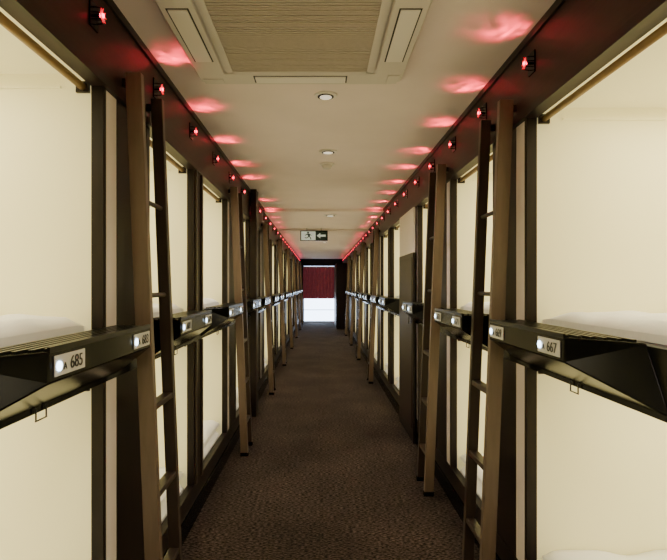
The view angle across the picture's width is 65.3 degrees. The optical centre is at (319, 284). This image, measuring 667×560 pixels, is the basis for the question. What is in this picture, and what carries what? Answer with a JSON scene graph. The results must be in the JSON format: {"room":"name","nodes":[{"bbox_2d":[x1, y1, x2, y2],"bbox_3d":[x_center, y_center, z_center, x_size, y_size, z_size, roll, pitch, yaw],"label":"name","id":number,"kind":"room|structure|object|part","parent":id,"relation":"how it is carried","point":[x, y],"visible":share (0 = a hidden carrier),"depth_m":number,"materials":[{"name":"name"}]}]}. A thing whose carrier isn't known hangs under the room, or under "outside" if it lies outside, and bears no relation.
{"room":"capsule hotel corridor","nodes":[
{"label":"capsule hotel corridor","id":0,"kind":"room"},
{"bbox_2d":[0,86,299,559],"bbox_3d":[-0.744,0.345,8.500,0.052,2.030,21.000,0,0,0],"label":"frame","id":1,"kind":"structure","parent":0,"point":[117,533],"depth_m":1.97,"materials":[{"name":"brown laminate"}]},
{"bbox_2d":[0,11,89,92],"bbox_3d":[-0.795,-0.663,1.325,0.044,0.037,0.848,0,0,0],"label":"roller blind","id":2,"kind":"object","parent":1,"relation":"attached to","point":[79,85],"depth_m":1.49,"materials":[{"name":"fabric"}]},
{"bbox_2d":[0,389,90,559],"bbox_3d":[-1.751,0.777,1.325,2.058,0.925,0.850,0,0,0],"label":"bed","id":3,"kind":"object","parent":1,"relation":"attached to","point":[45,455],"visible":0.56,"depth_m":1.75,"materials":[{"name":"beige plastic"}]},
{"bbox_3d":[-0.724,0.333,1.350,0.004,0.035,0.054,0,0,0],"label":"pull handle","id":4,"kind":"part","parent":3,"relation":"part of","materials":[{"name":"black metal"}]},
{"bbox_2d":[0,7,90,347],"bbox_3d":[-1.775,-0.215,1.325,2.010,0.990,0.850,0,0,0],"label":"sleeping capsule","id":5,"kind":"object","parent":1,"relation":"attached to","point":[45,105],"visible":0.71,"depth_m":1.75,"materials":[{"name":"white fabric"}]},
{"bbox_2d":[0,314,84,347],"bbox_3d":[-1.435,0.122,1.326,1.290,0.066,0.840,0,0,0],"label":"duvet","id":6,"kind":"object","parent":5,"relation":"on","point":[15,329],"depth_m":1.51,"materials":[{"name":"white fabric"}]},
{"bbox_2d":[0,324,149,421],"bbox_3d":[-0.661,0.226,1.402,0.137,0.175,0.973,0,0,0],"label":"ledge shelf","id":7,"kind":"object","parent":1,"relation":"attached to","point":[33,374],"visible":1,"depth_m":1.26,"materials":[{"name":"black plastic"}]},
{"bbox_2d":[56,361,62,370],"bbox_3d":[-0.595,0.185,1.187,0.003,0.023,0.023,0,0,0],"label":"lamp","id":8,"kind":"object","parent":7,"relation":"attached to","point":[59,364],"depth_m":1.18,"materials":[{"name":"white"}]},
{"bbox_3d":[-0.598,0.184,1.245,0.003,0.048,0.150,0,0,0],"label":"number plate","id":9,"kind":"part","parent":7,"relation":"part of","materials":[{"name":"grey"}]},
{"bbox_3d":[-0.598,0.184,1.745,0.003,0.048,0.150,0,0,0],"label":"number plate","id":10,"kind":"part","parent":7,"relation":"part of","materials":[{"name":"grey"}]},
{"bbox_2d":[89,0,106,32],"bbox_3d":[-0.712,-0.834,1.627,0.038,0.104,0.125,0,0,0],"label":"lamps","id":11,"kind":"object","parent":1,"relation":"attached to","point":[94,16],"depth_m":1.67,"materials":[{"name":"black plastic"}]},
{"bbox_2d":[153,77,163,98],"bbox_3d":[-0.712,-0.834,2.235,0.038,0.098,0.138,0,0,0],"label":"lamps","id":12,"kind":"object","parent":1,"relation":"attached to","point":[156,88],"depth_m":2.29,"materials":[{"name":"black plastic"}]},
{"bbox_2d":[150,140,185,173],"bbox_3d":[-0.795,-0.663,2.620,0.044,0.037,0.778,0,0,0],"label":"roller blind","id":13,"kind":"object","parent":1,"relation":"attached to","point":[179,168],"depth_m":2.88,"materials":[{"name":"fabric"}]},
{"bbox_2d":[150,138,186,317],"bbox_3d":[-1.775,-0.215,2.620,2.010,0.990,0.780,0,0,0],"label":"bed","id":14,"kind":"object","parent":1,"relation":"attached to","point":[176,172],"visible":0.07,"depth_m":3.01,"materials":[{"name":"white fabric"}]},
{"bbox_2d":[153,303,182,317],"bbox_3d":[-1.435,0.121,2.621,1.290,0.068,0.770,0,0,0],"label":"duvet","id":15,"kind":"object","parent":14,"relation":"on","point":[176,307],"depth_m":2.82,"materials":[{"name":"white fabric"}]},
{"bbox_2d":[155,345,186,523],"bbox_3d":[-1.751,0.777,2.620,2.058,0.925,0.780,0,0,0],"label":"bed","id":16,"kind":"object","parent":1,"relation":"attached to","point":[180,355],"visible":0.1,"depth_m":3.01,"materials":[{"name":"white fabric"}]},
{"bbox_2d":[159,467,182,505],"bbox_3d":[-1.435,1.066,2.621,1.290,0.068,0.770,0,0,0],"label":"duvet","id":17,"kind":"object","parent":16,"relation":"on","point":[161,469],"depth_m":2.93,"materials":[{"name":"white fabric"}]},
{"bbox_3d":[-1.770,1.147,2.620,1.980,0.165,0.772,0,0,0],"label":"mattress","id":18,"kind":"part","parent":16,"relation":"part of","materials":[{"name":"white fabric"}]},
{"bbox_2d":[153,310,211,355],"bbox_3d":[-0.661,0.226,2.570,0.137,0.175,0.717,0,0,0],"label":"ledge shelf","id":19,"kind":"object","parent":1,"relation":"attached to","point":[187,325],"visible":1,"depth_m":2.40,"materials":[{"name":"black plastic"}]},
{"bbox_3d":[-0.598,0.184,2.335,0.003,0.048,0.150,0,0,0],"label":"number plate","id":20,"kind":"part","parent":19,"relation":"part of","materials":[{"name":"grey"}]},
{"bbox_3d":[-0.598,0.184,2.785,0.003,0.048,0.150,0,0,0],"label":"number plate","id":21,"kind":"part","parent":19,"relation":"part of","materials":[{"name":"grey"}]},
{"bbox_2d":[202,329,221,460],"bbox_3d":[-1.751,0.777,3.650,2.058,0.925,0.860,0,0,0],"label":"bed","id":22,"kind":"object","parent":1,"relation":"attached to","point":[212,344],"visible":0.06,"depth_m":4.08,"materials":[{"name":"white fabric"}]},
{"bbox_2d":[203,420,218,446],"bbox_3d":[-1.435,1.066,3.651,1.290,0.068,0.850,0,0,0],"label":"duvet","id":23,"kind":"object","parent":22,"relation":"on","point":[209,426],"depth_m":3.84,"materials":[{"name":"white fabric"}]},
{"bbox_3d":[-1.770,1.147,3.650,1.980,0.166,0.852,0,0,0],"label":"mattress","id":24,"kind":"part","parent":22,"relation":"part of","materials":[{"name":"white fabric"}]},
{"bbox_2d":[203,185,220,202],"bbox_3d":[-0.795,-0.663,3.650,0.044,0.037,0.858,0,0,0],"label":"roller blind","id":25,"kind":"object","parent":1,"relation":"attached to","point":[216,199],"depth_m":3.86,"materials":[{"name":"fabric"}]},
{"bbox_2d":[203,184,221,307],"bbox_3d":[-1.775,-0.215,3.650,2.010,0.990,0.860,0,0,0],"label":"bed","id":26,"kind":"object","parent":1,"relation":"attached to","point":[212,204],"visible":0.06,"depth_m":4.08,"materials":[{"name":"white fabric"}]},
{"bbox_2d":[203,298,218,307],"bbox_3d":[-1.435,0.122,3.651,1.290,0.066,0.850,0,0,0],"label":"duvet","id":27,"kind":"object","parent":26,"relation":"on","point":[207,302],"depth_m":3.80,"materials":[{"name":"white fabric"}]},
{"bbox_2d":[201,303,242,335],"bbox_3d":[-0.661,0.226,3.647,0.137,0.175,0.923,0,0,0],"label":"ledge shelf","id":28,"kind":"object","parent":1,"relation":"attached to","point":[223,314],"visible":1,"depth_m":3.41,"materials":[{"name":"black plastic"}]},
{"bbox_2d":[163,322,298,557],"bbox_3d":[-0.724,1.310,8.500,0.012,0.100,21.000,0,0,0],"label":"baseboard","id":29,"kind":"structure","parent":1,"relation":"attached to","point":[187,524],"depth_m":3.44,"materials":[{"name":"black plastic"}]},
{"bbox_2d":[229,172,233,183],"bbox_3d":[-0.712,-0.836,4.077,0.038,0.100,0.184,0,0,0],"label":"lamps","id":30,"kind":"object","parent":1,"relation":"attached to","point":[230,178],"depth_m":4.19,"materials":[{"name":"black plastic"}]},
{"bbox_2d":[236,350,238,410],"bbox_3d":[-1.751,0.777,4.940,2.058,0.925,0.820,0,0,0],"label":"bed","id":31,"kind":"object","parent":1,"relation":"attached to","point":[237,400],"visible":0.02,"depth_m":5.26,"materials":[{"name":"white fabric"}]},
{"bbox_2d":[247,299,260,315],"bbox_3d":[-0.661,0.226,4.926,0.137,0.175,0.825,0,0,0],"label":"ledge shelf","id":32,"kind":"object","parent":1,"relation":"attached to","point":[253,305],"visible":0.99,"depth_m":4.76,"materials":[{"name":"black metal"}]},
{"bbox_2d":[258,296,270,310],"bbox_3d":[-0.661,0.226,5.951,0.137,0.175,0.825,0,0,0],"label":"ledge shelf","id":33,"kind":"object","parent":1,"relation":"attached to","point":[265,301],"visible":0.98,"depth_m":5.78,"materials":[{"name":"black metal"}]},
{"bbox_2d":[264,310,267,368],"bbox_3d":[-1.751,0.777,7.240,2.058,0.925,0.820,0,0,0],"label":"bed","id":34,"kind":"object","parent":1,"relation":"attached to","point":[265,327],"visible":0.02,"depth_m":7.65,"materials":[{"name":"white fabric"}]},
{"bbox_2d":[258,209,277,232],"bbox_3d":[-0.712,-0.836,7.174,0.038,0.088,2.621,0,0,0],"label":"lamps","id":35,"kind":"object","parent":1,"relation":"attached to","point":[258,209],"depth_m":7.31,"materials":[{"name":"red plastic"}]},
{"bbox_2d":[264,294,278,308],"bbox_3d":[-0.661,0.226,7.226,0.137,0.175,0.825,0,0,0],"label":"ledge shelf","id":36,"kind":"object","parent":1,"relation":"attached to","point":[275,298],"visible":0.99,"depth_m":7.01,"materials":[{"name":"black metal"}]},
{"bbox_2d":[272,244,273,293],"bbox_3d":[-1.775,-0.215,8.265,2.010,0.990,0.830,0,0,0],"label":"bed","id":37,"kind":"object","parent":1,"relation":"attached to","point":[272,244],"visible":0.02,"depth_m":8.68,"materials":[{"name":"white fabric"}]},
{"bbox_2d":[272,305,274,338],"bbox_3d":[-1.751,0.777,8.265,2.058,0.925,0.830,0,0,0],"label":"bed","id":38,"kind":"object","parent":1,"relation":"attached to","point":[274,305],"visible":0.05,"depth_m":8.68,"materials":[{"name":"white fabric"}]},
{"bbox_2d":[272,293,283,304],"bbox_3d":[-0.661,0.226,8.251,0.137,0.175,0.825,0,0,0],"label":"ledge shelf","id":39,"kind":"object","parent":1,"relation":"attached to","point":[281,296],"visible":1,"depth_m":8.01,"materials":[{"name":"black plastic"}]},
{"bbox_2d":[278,303,279,347],"bbox_3d":[-1.751,0.777,9.540,2.058,0.925,0.820,0,0,0],"label":"bed","id":40,"kind":"object","parent":1,"relation":"attached to","point":[279,303],"visible":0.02,"depth_m":9.95,"materials":[{"name":"white fabric"}]},
{"bbox_2d":[278,264,279,292],"bbox_3d":[-1.775,-0.215,9.540,2.010,0.990,0.820,0,0,0],"label":"bed","id":41,"kind":"object","parent":1,"relation":"attached to","point":[278,264],"visible":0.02,"depth_m":9.95,"materials":[{"name":"white fabric"}]},
{"bbox_2d":[278,292,288,302],"bbox_3d":[-0.661,0.226,9.526,0.137,0.175,0.825,0,0,0],"label":"ledge shelf","id":42,"kind":"object","parent":1,"relation":"attached to","point":[286,294],"visible":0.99,"depth_m":9.27,"materials":[{"name":"black plastic"}]},
{"bbox_2d":[0,0,299,262],"bbox_3d":[-0.743,-0.830,8.500,0.054,0.320,21.000,0,0,0],"label":"fascia","id":43,"kind":"object","parent":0,"point":[103,58],"depth_m":1.91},
{"bbox_2d":[189,122,196,139],"bbox_3d":[-0.712,-0.834,2.841,0.038,0.101,0.157,0,0,0],"label":"lamps","id":44,"kind":"object","parent":43,"relation":"attached to","point":[191,127],"depth_m":2.93,"materials":[{"name":"black plastic"}]},
{"bbox_2d":[212,151,218,165],"bbox_3d":[-0.712,-0.830,3.454,0.038,0.092,0.198,0,0,0],"label":"lamps","id":45,"kind":"object","parent":43,"relation":"attached to","point":[214,159],"depth_m":3.54,"materials":[{"name":"black plastic"}]},
{"bbox_2d":[279,235,299,259],"label":"lamps","id":46,"kind":"object","parent":43,"relation":"attached to","point":[280,235],"depth_m":12.35,"materials":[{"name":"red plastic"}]},
{"bbox_2d":[250,189,257,416],"bbox_3d":[-0.686,0.185,5.460,0.062,2.349,0.200,0,0,0],"label":"pillar","id":47,"kind":"structure","parent":0,"point":[253,192],"depth_m":5.36,"materials":[{"name":"brown laminate"}]},
{"bbox_2d":[300,259,342,321],"bbox_3d":[0.050,0.185,19.050,1.760,2.350,0.100,0,0,0],"label":"wall","id":48,"kind":"structure","parent":0,"point":[304,262],"depth_m":19.00,"materials":[{"name":"paint"}]},
{"bbox_2d":[303,267,333,298],"bbox_3d":[-0.010,-0.070,18.939,1.200,1.140,0.118,0,0,0],"label":"curtain","id":49,"kind":"object","parent":48,"relation":"hanging from","point":[318,282],"visible":0.92,"depth_m":18.94,"materials":[{"name":"red fabric"}]},
{"bbox_2d":[303,266,333,321],"bbox_3d":[-0.010,0.335,19.060,1.220,2.050,0.060,0,0,0],"label":"glazing","id":50,"kind":"object","parent":48,"relation":"attached to","point":[314,310],"visible":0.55,"depth_m":19.08,"materials":[{"name":"white"}]},
{"bbox_2d":[264,209,383,258],"bbox_3d":[0.050,-0.960,12.875,1.560,0.060,12.250,0,0,0],"label":"ceiling","id":51,"kind":"structure","parent":48,"relation":"attached to","point":[345,229],"depth_m":8.49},
{"bbox_2d":[300,228,327,240],"bbox_3d":[-0.100,-0.848,8.712,0.460,0.215,0.036,0,0,0],"label":"exit sign","id":52,"kind":"object","parent":51,"relation":"hanging from","point":[321,235],"visible":1,"depth_m":8.70,"materials":[{"name":"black plastic"}]},
{"bbox_2d":[182,322,479,559],"bbox_3d":[0.050,1.385,9.000,2.160,0.050,22.000,0,0,0],"label":"floor","id":53,"kind":"structure","parent":0,"point":[329,472],"depth_m":3.58,"materials":[{"name":"brown carpet"}]},
{"bbox_2d":[122,72,181,559],"bbox_3d":[-0.648,0.290,2.055,0.161,2.140,0.310,0,0,0],"label":"ladder","id":54,"kind":"object","parent":53,"relation":"on","point":[153,487],"visible":1,"depth_m":1.91,"materials":[{"name":"brown wood"}]},
{"bbox_2d":[228,187,252,456],"bbox_3d":[-0.648,0.290,4.280,0.161,2.140,0.320,0,0,0],"label":"ladder","id":55,"kind":"object","parent":53,"relation":"on","point":[237,221],"visible":1,"depth_m":4.12,"materials":[{"name":"brown wood"}]},
{"bbox_2d":[261,222,275,394],"bbox_3d":[-0.648,0.290,6.585,0.161,2.140,0.310,0,0,0],"label":"ladder","id":56,"kind":"object","parent":53,"relation":"on","point":[266,240],"visible":1,"depth_m":6.43,"materials":[{"name":"brown wood"}]},
{"bbox_2d":[277,239,286,365],"bbox_3d":[-0.648,0.290,8.885,0.161,2.140,0.310,0,0,0],"label":"ladder","id":57,"kind":"object","parent":53,"relation":"on","point":[280,255],"visible":1,"depth_m":8.73,"materials":[{"name":"brown wood"}]},
{"bbox_2d":[286,248,293,348],"bbox_3d":[-0.648,0.290,11.185,0.161,2.140,0.310,0,0,0],"label":"ladder","id":58,"kind":"object","parent":53,"relation":"on","point":[287,249],"visible":1,"depth_m":11.03,"materials":[{"name":"brown wood"}]},
{"bbox_2d":[292,255,297,337],"bbox_3d":[-0.648,0.290,13.485,0.161,2.140,0.310,0,0,0],"label":"ladder","id":59,"kind":"object","parent":53,"relation":"on","point":[293,256],"visible":1,"depth_m":13.33,"materials":[{"name":"brown wood"}]},
{"bbox_2d":[296,259,300,329],"bbox_3d":[-0.648,0.290,15.785,0.161,2.140,0.310,0,0,0],"label":"ladder","id":60,"kind":"object","parent":53,"relation":"on","point":[297,261],"visible":0.98,"depth_m":15.63,"materials":[{"name":"brown wood"}]},
{"bbox_2d":[299,262,303,323],"bbox_3d":[-0.648,0.290,18.085,0.161,2.140,0.310,0,0,0],"label":"ladder","id":61,"kind":"object","parent":53,"relation":"on","point":[299,262],"visible":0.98,"depth_m":17.93,"materials":[{"name":"brown wood"}]},
{"bbox_2d":[334,263,346,328],"bbox_3d":[0.645,0.345,17.050,0.343,2.030,2.300,0,0,0],"label":"tall cabinet","id":62,"kind":"object","parent":53,"relation":"on","point":[340,269],"visible":0.99,"depth_m":15.90,"materials":[{"name":"brown laminate"}]},
{"bbox_2d":[345,256,350,335],"bbox_3d":[0.749,0.290,14.055,0.161,2.140,0.310,0,0,0],"label":"ladder","id":63,"kind":"object","parent":53,"relation":"on","point":[349,257],"visible":1,"depth_m":13.90,"materials":[{"name":"brown wood"}]},
{"bbox_2d":[349,250,356,345],"bbox_3d":[0.749,0.290,11.805,0.161,2.140,0.310,0,0,0],"label":"ladder","id":64,"kind":"object","parent":53,"relation":"on","point":[354,251],"visible":0.98,"depth_m":11.65,"materials":[{"name":"brown wood"}]},
{"bbox_2d":[356,242,365,359],"bbox_3d":[0.749,0.290,9.555,0.161,2.140,0.310,0,0,0],"label":"ladder","id":65,"kind":"object","parent":53,"relation":"on","point":[362,251],"visible":1,"depth_m":9.40,"materials":[{"name":"brown wood"}]},
{"bbox_2d":[367,228,379,383],"bbox_3d":[0.749,0.290,7.305,0.161,2.140,0.310,0,0,0],"label":"ladder","id":66,"kind":"object","parent":53,"relation":"on","point":[376,231],"visible":1,"depth_m":7.15,"materials":[{"name":"brown wood"}]},
{"bbox_2d":[416,164,448,496],"bbox_3d":[0.749,0.290,3.490,0.161,2.140,0.300,0,0,0],"label":"ladder","id":67,"kind":"object","parent":53,"relation":"on","point":[434,236],"visible":1,"depth_m":3.34,"materials":[{"name":"brown wood"}]},
{"bbox_2d":[462,99,516,559],"bbox_3d":[0.749,0.290,2.335,0.161,2.140,0.310,0,0,0],"label":"ladder","id":68,"kind":"object","parent":53,"relation":"on","point":[485,535],"visible":1,"depth_m":2.19,"materials":[{"name":"brown wood"}]},
{"bbox_2d":[113,0,555,208],"bbox_3d":[0.050,-1.015,8.550,1.760,0.050,21.100,0,0,0],"label":"ceiling","id":69,"kind":"structure","parent":0,"point":[273,135],"depth_m":2.92,"materials":[{"name":"paint"}]},
{"bbox_2d":[155,0,432,83],"bbox_3d":[-0.090,-0.967,2.010,0.950,0.046,0.950,0,0,0],"label":"air conditioner","id":70,"kind":"object","parent":69,"relation":"attached to","point":[224,41],"depth_m":2.00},
{"bbox_2d":[314,91,336,99],"bbox_3d":[0.030,-0.983,2.710,0.120,0.014,0.120,0,0,0],"label":"recessed light","id":71,"kind":"object","parent":69,"relation":"in","point":[321,95],"depth_m":2.69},
{"bbox_2d":[320,162,333,169],"bbox_3d":[0.057,-0.970,4.250,0.120,0.040,0.120,0,0,0],"label":"smoke detector","id":72,"kind":"object","parent":69,"relation":"attached to","point":[326,165],"visible":1,"depth_m":4.22,"materials":[{"name":"beige"}]},
{"bbox_2d":[319,149,336,153],"bbox_3d":[0.060,-0.983,3.850,0.136,0.014,0.136,0,0,0],"label":"recessed light","id":73,"kind":"object","parent":69,"relation":"in","point":[324,151],"depth_m":3.82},
{"bbox_2d":[414,177,418,187],"bbox_3d":[0.812,-0.835,4.277,0.038,0.084,0.177,0,0,0],"label":"lamps","id":74,"kind":"object","parent":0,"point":[417,179],"depth_m":4.36,"materials":[{"name":"black plastic"}]},
{"bbox_2d":[343,0,666,262],"bbox_3d":[0.843,-0.830,8.500,0.054,0.320,21.000,0,0,0],"label":"fascia","id":75,"kind":"object","parent":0,"point":[573,40],"depth_m":1.92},
{"bbox_2d":[448,136,455,152],"bbox_3d":[0.812,-0.836,3.128,0.038,0.098,0.166,0,0,0],"label":"lamps","id":76,"kind":"object","parent":75,"relation":"attached to","point":[453,144],"depth_m":3.19,"materials":[{"name":"black plastic"}]},
{"bbox_2d":[347,118,666,559],"bbox_3d":[0.844,0.345,8.500,0.052,2.030,21.000,0,0,0],"label":"frame","id":77,"kind":"structure","parent":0,"point":[516,533],"depth_m":2.29,"materials":[{"name":"brown laminate"}]},
{"bbox_2d":[354,298,355,331],"bbox_3d":[1.851,0.777,12.450,2.058,0.925,0.800,0,0,0],"label":"bed","id":78,"kind":"object","parent":77,"relation":"attached to","point":[354,298],"visible":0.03,"depth_m":12.85,"materials":[{"name":"white fabric"}]},
{"bbox_2d":[363,302,363,342],"bbox_3d":[1.851,0.777,10.200,2.058,0.925,0.800,0,0,0],"label":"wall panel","id":79,"kind":"object","parent":77,"relation":"attached to","point":[363,302],"visible":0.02,"depth_m":10.60,"materials":[{"name":"white fabric"}]},
{"bbox_2d":[348,221,378,255],"bbox_3d":[0.812,-0.839,10.765,0.038,0.091,7.424,0,0,0],"label":"lamps","id":80,"kind":"object","parent":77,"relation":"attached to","point":[351,251],"depth_m":9.06,"materials":[{"name":"black plastic"}]},
{"bbox_2d":[358,293,369,303],"bbox_3d":[0.756,0.226,8.936,0.147,0.175,0.825,0,0,0],"label":"ledge shelf","id":81,"kind":"object","parent":77,"relation":"attached to","point":[360,295],"visible":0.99,"depth_m":8.78,"materials":[{"name":"black plastic"}]},
{"bbox_2d":[368,304,369,345],"bbox_3d":[1.851,0.777,8.950,2.058,0.925,0.800,0,0,0],"label":"bed","id":82,"kind":"object","parent":77,"relation":"attached to","point":[368,304],"visible":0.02,"depth_m":9.35,"materials":[{"name":"white fabric"}]},
{"bbox_2d":[368,247,369,293],"bbox_3d":[1.875,-0.215,8.950,2.010,0.990,0.800,0,0,0],"label":"bed","id":83,"kind":"object","parent":77,"relation":"attached to","point":[369,247],"visible":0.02,"depth_m":9.35,"materials":[{"name":"white fabric"}]},
{"bbox_2d":[363,294,376,305],"bbox_3d":[0.756,0.226,7.936,0.147,0.175,0.825,0,0,0],"label":"ledge shelf","id":84,"kind":"object","parent":77,"relation":"attached to","point":[366,297],"visible":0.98,"depth_m":7.72,"materials":[{"name":"black plastic"}]},
{"bbox_2d":[374,307,376,359],"bbox_3d":[1.851,0.777,7.950,2.058,0.925,0.800,0,0,0],"label":"bed","id":85,"kind":"object","parent":77,"relation":"attached to","point":[375,345],"visible":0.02,"depth_m":8.35,"materials":[{"name":"white fabric"}]},
{"bbox_2d":[371,295,388,310],"bbox_3d":[0.756,0.226,6.686,0.147,0.175,0.825,0,0,0],"label":"ledge shelf","id":86,"kind":"object","parent":77,"relation":"attached to","point":[375,299],"visible":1,"depth_m":6.48,"materials":[{"name":"black plastic"}]},
{"bbox_2d":[384,311,387,374],"bbox_3d":[1.851,0.777,6.700,2.058,0.925,0.800,0,0,0],"label":"bed","id":87,"kind":"object","parent":77,"relation":"attached to","point":[385,312],"visible":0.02,"depth_m":7.10,"materials":[{"name":"white fabric"}]},
{"bbox_2d":[384,233,387,296],"bbox_3d":[1.875,-0.215,6.700,2.010,0.990,0.800,0,0,0],"label":"bed","id":88,"kind":"object","parent":77,"relation":"attached to","point":[386,235],"visible":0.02,"depth_m":7.10,"materials":[{"name":"white fabric"}]},
{"bbox_2d":[379,297,398,314],"bbox_3d":[0.756,0.226,5.736,0.147,0.175,0.725,0,0,0],"label":"ledge shelf","id":89,"kind":"object","parent":77,"relation":"attached to","point":[391,304],"visible":1,"depth_m":5.48,"materials":[{"name":"black plastic"}]},
{"bbox_2d":[394,314,398,389],"bbox_3d":[1.851,0.777,5.700,2.058,0.925,0.800,0,0,0],"label":"bed","id":90,"kind":"object","parent":77,"relation":"attached to","point":[396,318],"visible":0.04,"depth_m":6.10,"materials":[{"name":"white fabric"}]},
{"bbox_2d":[394,224,399,298],"bbox_3d":[1.875,-0.215,5.700,2.010,0.990,0.800,0,0,0],"label":"bed","id":91,"kind":"object","parent":77,"relation":"attached to","point":[397,228],"visible":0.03,"depth_m":6.10,"materials":[{"name":"white fabric"}]},
{"bbox_2d":[399,207,414,443],"bbox_3d":[0.792,0.345,4.850,0.049,2.030,0.780,0,0,0],"label":"door","id":92,"kind":"structure","parent":77,"relation":"in","point":[407,221],"depth_m":4.71,"materials":[{"name":"brown laminate"}]},
{"bbox_2d":[402,302,423,323],"bbox_3d":[0.756,0.226,4.017,0.147,0.175,0.743,0,0,0],"label":"ledge shelf","id":93,"kind":"object","parent":77,"relation":"attached to","point":[414,310],"visible":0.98,"depth_m":3.91,"materials":[{"name":"black plastic"}]},
{"bbox_2d":[347,328,500,559],"bbox_3d":[0.824,1.310,8.500,0.012,0.100,21.000,0,0,0],"label":"baseboard","id":94,"kind":"structure","parent":77,"relation":"attached to","point":[452,495],"depth_m":3.50,"materials":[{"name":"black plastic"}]},
{"bbox_2d":[423,202,427,302],"bbox_3d":[1.875,-0.215,4.075,2.010,0.990,0.650,0,0,0],"label":"bed","id":95,"kind":"object","parent":77,"relation":"attached to","point":[425,206],"visible":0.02,"depth_m":4.40,"materials":[{"name":"white fabric"}]},
{"bbox_2d":[429,159,434,172],"bbox_3d":[0.812,-0.837,3.686,0.038,0.087,0.165,0,0,0],"label":"lamps","id":96,"kind":"object","parent":77,"relation":"attached to","point":[433,162],"depth_m":3.77,"materials":[{"name":"black plastic"}]},
{"bbox_2d":[434,308,488,347],"bbox_3d":[0.756,0.226,2.840,0.147,0.175,0.677,0,0,0],"label":"ledge shelf","id":97,"kind":"object","parent":77,"relation":"attached to","point":[457,322],"visible":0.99,"depth_m":2.66,"materials":[{"name":"black plastic"}]},
{"bbox_3d":[0.688,0.184,2.625,0.003,0.048,0.150,0,0,0],"label":"number plate","id":98,"kind":"part","parent":97,"relation":"part of","materials":[{"name":"grey"}]},
{"bbox_2d":[457,340,487,499],"bbox_3d":[1.851,0.777,2.900,2.058,0.925,0.800,0,0,0],"label":"bed","id":99,"kind":"object","parent":77,"relation":"attached to","point":[463,349],"visible":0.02,"depth_m":3.30,"materials":[{"name":"white fabric"}]},
{"bbox_3d":[1.870,1.147,2.900,1.980,0.165,0.792,0,0,0],"label":"mattress","id":100,"kind":"part","parent":99,"relation":"part of","materials":[{"name":"white fabric"}]},
{"bbox_2d":[460,453,483,484],"bbox_3d":[1.535,1.066,2.901,1.290,0.068,0.790,0,0,0],"label":"duvet","id":101,"kind":"object","parent":99,"relation":"on","point":[462,455],"depth_m":3.01,"materials":[{"name":"white fabric"}]},
{"bbox_2d":[457,152,492,313],"bbox_3d":[1.875,-0.215,2.900,2.010,0.990,0.800,0,0,0],"label":"bed","id":102,"kind":"object","parent":77,"relation":"attached to","point":[467,183],"visible":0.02,"depth_m":3.30,"materials":[{"name":"white fabric"}]},
{"bbox_2d":[460,301,489,313],"bbox_3d":[1.535,0.121,2.901,1.290,0.068,0.790,0,0,0],"label":"duvet","id":103,"kind":"object","parent":102,"relation":"on","point":[464,305],"depth_m":3.14,"materials":[{"name":"white fabric"}]},
{"bbox_2d":[458,154,492,182],"bbox_3d":[0.895,-0.663,2.900,0.044,0.037,0.798,0,0,0],"label":"roller blind","id":104,"kind":"object","parent":77,"relation":"attached to","point":[464,178],"depth_m":3.13,"materials":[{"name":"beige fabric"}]},
{"bbox_2d":[477,103,486,119],"bbox_3d":[0.812,-0.836,2.549,0.038,0.095,0.142,0,0,0],"label":"lamps","id":105,"kind":"object","parent":77,"relation":"attached to","point":[483,112],"depth_m":2.60,"materials":[{"name":"black plastic"}]},
{"bbox_2d":[522,49,535,76],"bbox_3d":[0.812,-0.836,1.976,0.038,0.093,0.123,0,0,0],"label":"lamps","id":106,"kind":"object","parent":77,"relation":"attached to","point":[531,63],"depth_m":2.02,"materials":[{"name":"black plastic"}]},
{"bbox_2d":[489,319,666,415],"bbox_3d":[0.756,0.226,1.702,0.147,0.175,0.933,0,0,0],"label":"ledge shelf","id":107,"kind":"object","parent":77,"relation":"attached to","point":[619,367],"visible":1,"depth_m":1.43,"materials":[{"name":"black plastic"}]},
{"bbox_3d":[0.688,0.184,2.025,0.003,0.048,0.150,0,0,0],"label":"number plate","id":108,"kind":"part","parent":107,"relation":"part of","materials":[{"name":"grey"}]},
{"bbox_3d":[0.688,0.184,1.565,0.003,0.048,0.150,0,0,0],"label":"number plate","id":109,"kind":"part","parent":107,"relation":"part of","materials":[{"name":"grey"}]},
{"bbox_2d":[537,371,666,559],"bbox_3d":[1.851,0.777,1.653,2.058,0.925,0.865,0,0,0],"label":"sleeping capsule","id":110,"kind":"object","parent":77,"relation":"attached to","point":[602,462],"visible":0.71,"depth_m":2.08,"materials":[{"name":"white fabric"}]},
{"bbox_3d":[0.824,0.333,1.685,0.004,0.035,0.054,0,0,0],"label":"pull handle","id":111,"kind":"part","parent":110,"relation":"part of","materials":[{"name":"black metal"}]},
{"bbox_2d":[542,549,666,559],"bbox_3d":[1.535,1.066,1.653,1.290,0.069,0.855,0,0,0],"label":"duvet","id":112,"kind":"object","parent":110,"relation":"on","point":[547,554],"depth_m":2.03,"materials":[{"name":"white fabric"}]},
{"bbox_2d":[537,18,666,346],"bbox_3d":[1.875,-0.215,1.653,2.010,0.990,0.865,0,0,0],"label":"sleeping capsule","id":113,"kind":"object","parent":77,"relation":"attached to","point":[602,147],"visible":0.87,"depth_m":2.08,"materials":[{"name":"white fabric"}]},
{"bbox_2d":[542,311,666,344],"bbox_3d":[1.535,0.121,1.653,1.290,0.068,0.855,0,0,0],"label":"duvet","id":114,"kind":"object","parent":113,"relation":"on","point":[650,327],"depth_m":1.64,"materials":[{"name":"white fabric"}]},
{"bbox_3d":[1.870,0.195,1.653,1.980,0.150,0.857,0,0,0],"label":"mattress","id":115,"kind":"part","parent":113,"relation":"part of","materials":[{"name":"white fabric"}]},
{"bbox_2d":[538,22,666,123],"bbox_3d":[0.895,-0.663,1.653,0.044,0.037,0.863,0,0,0],"label":"roller blind","id":116,"kind":"object","parent":77,"relation":"attached to","point":[547,117],"depth_m":1.61,"materials":[{"name":"fabric"}]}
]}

